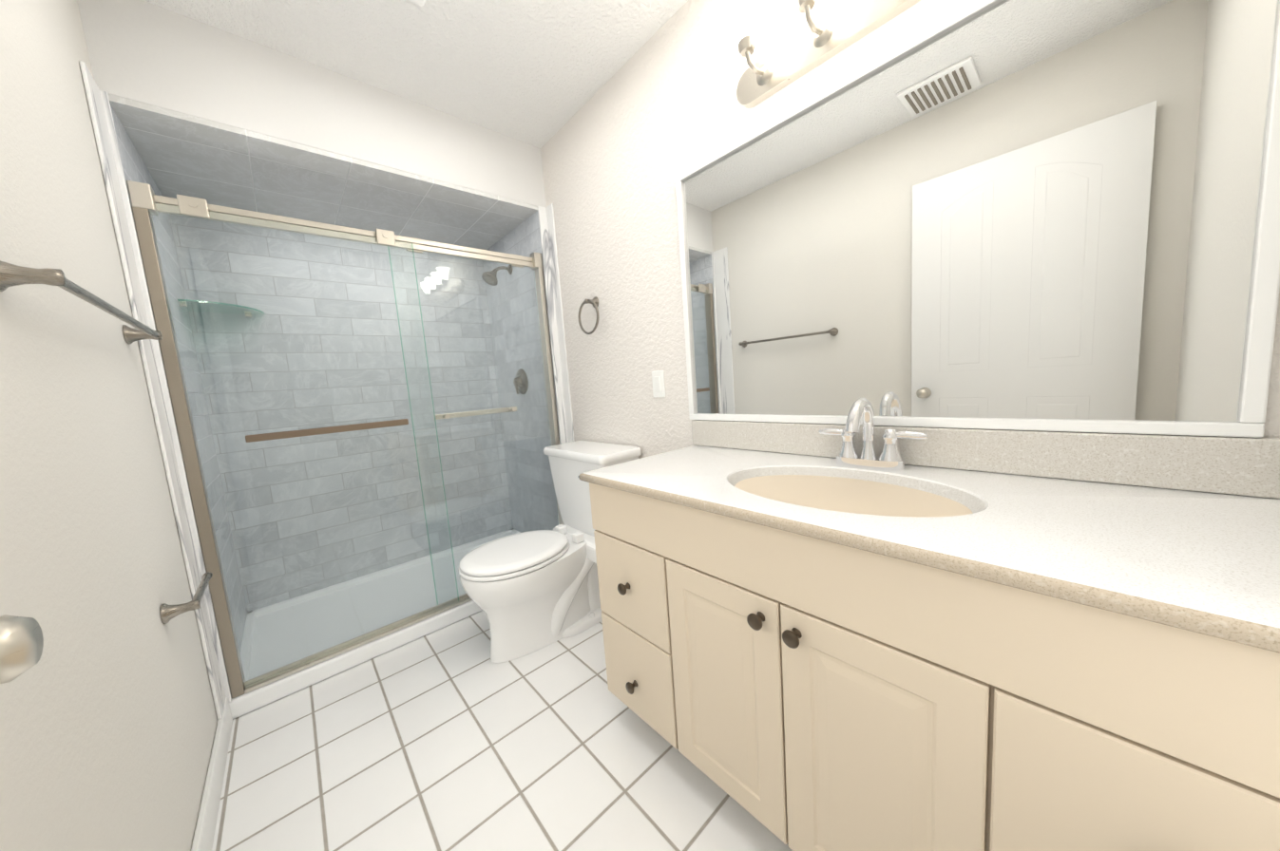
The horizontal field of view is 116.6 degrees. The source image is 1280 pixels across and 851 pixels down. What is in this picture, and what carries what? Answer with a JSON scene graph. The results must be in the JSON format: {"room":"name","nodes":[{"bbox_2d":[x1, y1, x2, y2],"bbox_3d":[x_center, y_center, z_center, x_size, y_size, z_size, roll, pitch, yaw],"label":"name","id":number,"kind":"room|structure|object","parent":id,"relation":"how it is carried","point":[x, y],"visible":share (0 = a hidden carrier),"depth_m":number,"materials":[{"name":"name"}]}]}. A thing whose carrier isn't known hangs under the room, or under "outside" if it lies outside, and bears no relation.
{"room":"bathroom","nodes":[
{"label":"bathroom","id":0,"kind":"room"},
{"bbox_2d":[0,614,43,684],"bbox_3d":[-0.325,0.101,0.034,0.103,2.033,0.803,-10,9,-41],"label":"door knob","id":1,"kind":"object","parent":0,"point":[21,644],"depth_m":0.32,"materials":[{"name":"silver metal"}]},
{"bbox_2d":[0,0,217,850],"bbox_3d":[-1.125,-0.121,0.715,0.100,2.460,3.350,-10,9,-41],"label":"wall","id":2,"kind":"structure","parent":0,"point":[108,721],"depth_m":0.75,"materials":[{"name":"paint"}]},
{"bbox_2d":[0,260,162,344],"bbox_3d":[-1.155,-0.240,0.851,0.064,0.051,0.722,-10,9,-41],"label":"towel rail","id":3,"kind":"object","parent":2,"relation":"attached to","point":[11,275],"visible":1,"depth_m":0.64,"materials":[{"name":"silver metal"}]},
{"bbox_2d":[109,102,247,697],"bbox_3d":[-1.830,-0.023,1.613,0.020,2.014,0.840,-10,9,-41],"label":"wall","id":4,"kind":"structure","parent":2,"relation":"attached to","point":[135,168],"depth_m":1.69,"materials":[{"name":"tile"}]},
{"bbox_2d":[160,572,212,624],"bbox_3d":[-1.259,0.470,1.104,0.064,0.051,0.272,-10,9,-41],"label":"paper holder","id":5,"kind":"object","parent":2,"relation":"attached to","point":[168,613],"visible":0.98,"depth_m":1.02,"materials":[{"name":"silver metal"}]},
{"bbox_2d":[191,697,232,850],"bbox_3d":[-1.036,1.039,0.926,0.014,0.100,1.303,-10,9,-41],"label":"baseboard","id":6,"kind":"structure","parent":2,"relation":"attached to","point":[204,831],"depth_m":1.08,"materials":[{"name":"white paint"}]},
{"bbox_2d":[76,0,546,208],"bbox_3d":[-1.124,-1.257,1.707,1.505,0.310,0.120,-10,9,-41],"label":"wall","id":7,"kind":"structure","parent":0,"point":[143,51],"depth_m":1.46,"materials":[{"name":"paint"}]},
{"bbox_2d":[78,60,574,721],"bbox_3d":[-0.953,-0.100,1.740,1.503,2.013,0.140,-10,9,-41],"label":"trim","id":8,"kind":"structure","parent":7,"relation":"attached to","point":[130,257],"depth_m":1.27,"materials":[{"name":"stone"}]},
{"bbox_2d":[107,93,537,249],"bbox_3d":[-1.355,-1.126,1.991,1.505,0.060,0.838,-10,9,-41],"label":"ceiling","id":9,"kind":"structure","parent":0,"point":[214,162],"depth_m":1.73,"materials":[{"name":"paint"}]},
{"bbox_2d":[142,0,687,148],"bbox_3d":[-0.337,-1.399,0.800,1.745,0.060,2.510,-10,9,-41],"label":"ceiling","id":10,"kind":"structure","parent":0,"point":[539,73],"depth_m":1.47,"materials":[{"name":"white paint"}]},
{"bbox_2d":[408,0,425,6],"bbox_3d":[-0.638,-1.362,1.102,0.150,0.035,0.380,-10,9,-41],"label":"fan","id":11,"kind":"object","parent":10,"relation":"attached to","point":[421,3],"visible":1,"depth_m":1.27,"materials":[{"name":"white"}]},
{"bbox_2d":[211,611,792,850],"bbox_3d":[-0.441,1.035,1.387,1.745,0.080,3.350,-10,9,-41],"label":"floor","id":12,"kind":"structure","parent":0,"point":[451,737],"depth_m":1.19,"materials":[{"name":"tile"}]},
{"bbox_2d":[229,528,520,719],"bbox_3d":[-1.204,0.918,2.218,1.503,0.074,0.844,-10,9,-41],"label":"shower pan","id":13,"kind":"object","parent":12,"relation":"on","point":[262,697],"visible":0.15,"depth_m":1.93,"materials":[{"name":"white plastic"}]},
{"bbox_2d":[126,180,564,699],"bbox_3d":[-1.028,0.018,1.824,1.433,1.768,0.143,-10,9,-41],"label":"shower door","id":14,"kind":"structure","parent":13,"relation":"on","point":[145,203],"depth_m":1.54,"materials":[{"name":"clear glass"}]},
{"bbox_2d":[458,440,641,663],"bbox_3d":[-0.416,0.539,1.797,0.771,0.805,0.512,-10,9,-41],"label":"toilet","id":15,"kind":"object","parent":12,"relation":"on","point":[528,592],"visible":0.9,"depth_m":1.70,"materials":[{"name":"white ceramic"}]},
{"bbox_2d":[579,477,1279,850],"bbox_3d":[0.478,0.563,0.973,0.568,0.814,1.260,-10,9,-41],"label":"bathroom vanity","id":16,"kind":"object","parent":12,"relation":"on","point":[855,635],"depth_m":0.61,"materials":[{"name":"beige wood"}]},
{"bbox_2d":[579,442,1279,640],"bbox_3d":[0.446,0.146,0.935,0.559,0.024,1.276,-10,9,-41],"label":"countertop","id":17,"kind":"structure","parent":16,"relation":"on","point":[1205,556],"depth_m":0.61,"materials":[{"name":"white stone"}]},
{"bbox_2d":[716,461,974,526],"bbox_3d":[0.452,0.205,0.916,0.351,0.130,0.528,-10,9,-41],"label":"sink","id":18,"kind":"object","parent":17,"relation":"in","point":[922,498],"depth_m":0.93,"materials":[{"name":"beige ceramic"}]},
{"bbox_2d":[815,397,910,469],"bbox_3d":[0.554,0.021,1.032,0.155,0.187,0.212,-10,9,-41],"label":"faucet","id":19,"kind":"object","parent":17,"relation":"on","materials":[{"name":"silver metal"}]},
{"bbox_2d":[540,0,1279,458],"bbox_3d":[0.061,-0.327,1.776,0.100,2.460,3.350,-10,9,-41],"label":"wall","id":20,"kind":"structure","parent":0,"point":[641,127],"depth_m":1.65,"materials":[{"name":"paint"}]},
{"bbox_2d":[482,210,560,533],"bbox_3d":[-0.744,-0.211,2.585,0.050,2.014,0.840,-10,9,-41],"label":"wall","id":21,"kind":"structure","parent":20,"relation":"attached to","point":[523,238],"depth_m":2.55,"materials":[{"name":"tile"}]},
{"bbox_2d":[481,264,512,286],"bbox_3d":[-0.869,-0.926,2.410,0.182,0.140,0.095,-10,9,-41],"label":"shower head","id":22,"kind":"object","parent":21,"relation":"attached to","point":[487,276],"depth_m":2.39},
{"bbox_2d":[513,368,528,394],"bbox_3d":[-0.787,-0.279,2.529,0.068,0.164,0.164,-10,9,-41],"label":"shower valve","id":23,"kind":"object","parent":21,"relation":"attached to","point":[524,382],"depth_m":2.51,"materials":[{"name":"silver metal"}]},
{"bbox_2d":[578,296,599,334],"bbox_3d":[-0.238,-0.542,1.943,0.064,0.185,0.168,-10,9,-41],"label":"towel ring","id":24,"kind":"object","parent":20,"relation":"attached to","point":[594,301],"visible":1,"depth_m":1.93,"materials":[{"name":"silver metal"}]},
{"bbox_2d":[651,370,665,398],"bbox_3d":[0.077,-0.178,1.700,0.014,0.115,0.070,-10,9,-41],"label":"light switch","id":25,"kind":"object","parent":20,"relation":"attached to","point":[659,387],"visible":1,"depth_m":1.69,"materials":[{"name":"white plastic"}]},
{"bbox_2d":[726,0,920,108],"bbox_3d":[0.496,-1.070,0.940,0.170,0.188,0.710,-10,9,-41],"label":"sconce","id":26,"kind":"object","parent":20,"relation":"attached to","point":[840,26],"visible":0.98,"depth_m":1.07,"materials":[{"name":"silver metal"}]},
{"bbox_2d":[675,0,1279,438],"bbox_3d":[0.589,-0.456,1.069,0.020,0.916,1.245,-10,9,-41],"label":"mirror","id":27,"kind":"object","parent":20,"relation":"attached to","point":[1037,215],"visible":0.96,"depth_m":0.84,"materials":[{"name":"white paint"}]},
{"bbox_3d":[-1.607,-0.280,2.436,1.705,2.460,0.100,-10,9,-41],"label":"wall","id":28,"kind":"structure","parent":0,"visible":0},
{"bbox_2d":[169,213,513,611],"bbox_3d":[-1.567,-0.130,2.398,1.435,2.014,0.020,-10,9,-41],"label":"wall","id":29,"kind":"structure","parent":28,"relation":"attached to","point":[271,473],"depth_m":2.25,"materials":[{"name":"tile"}]},
{"bbox_2d":[177,299,264,317],"bbox_3d":[-1.946,-0.546,1.850,0.268,0.020,0.268,-10,9,-41],"label":"glass shelf","id":30,"kind":"object","parent":29,"relation":"attached to","point":[200,305],"depth_m":1.84,"materials":[{"name":"clear glass"}]}
]}

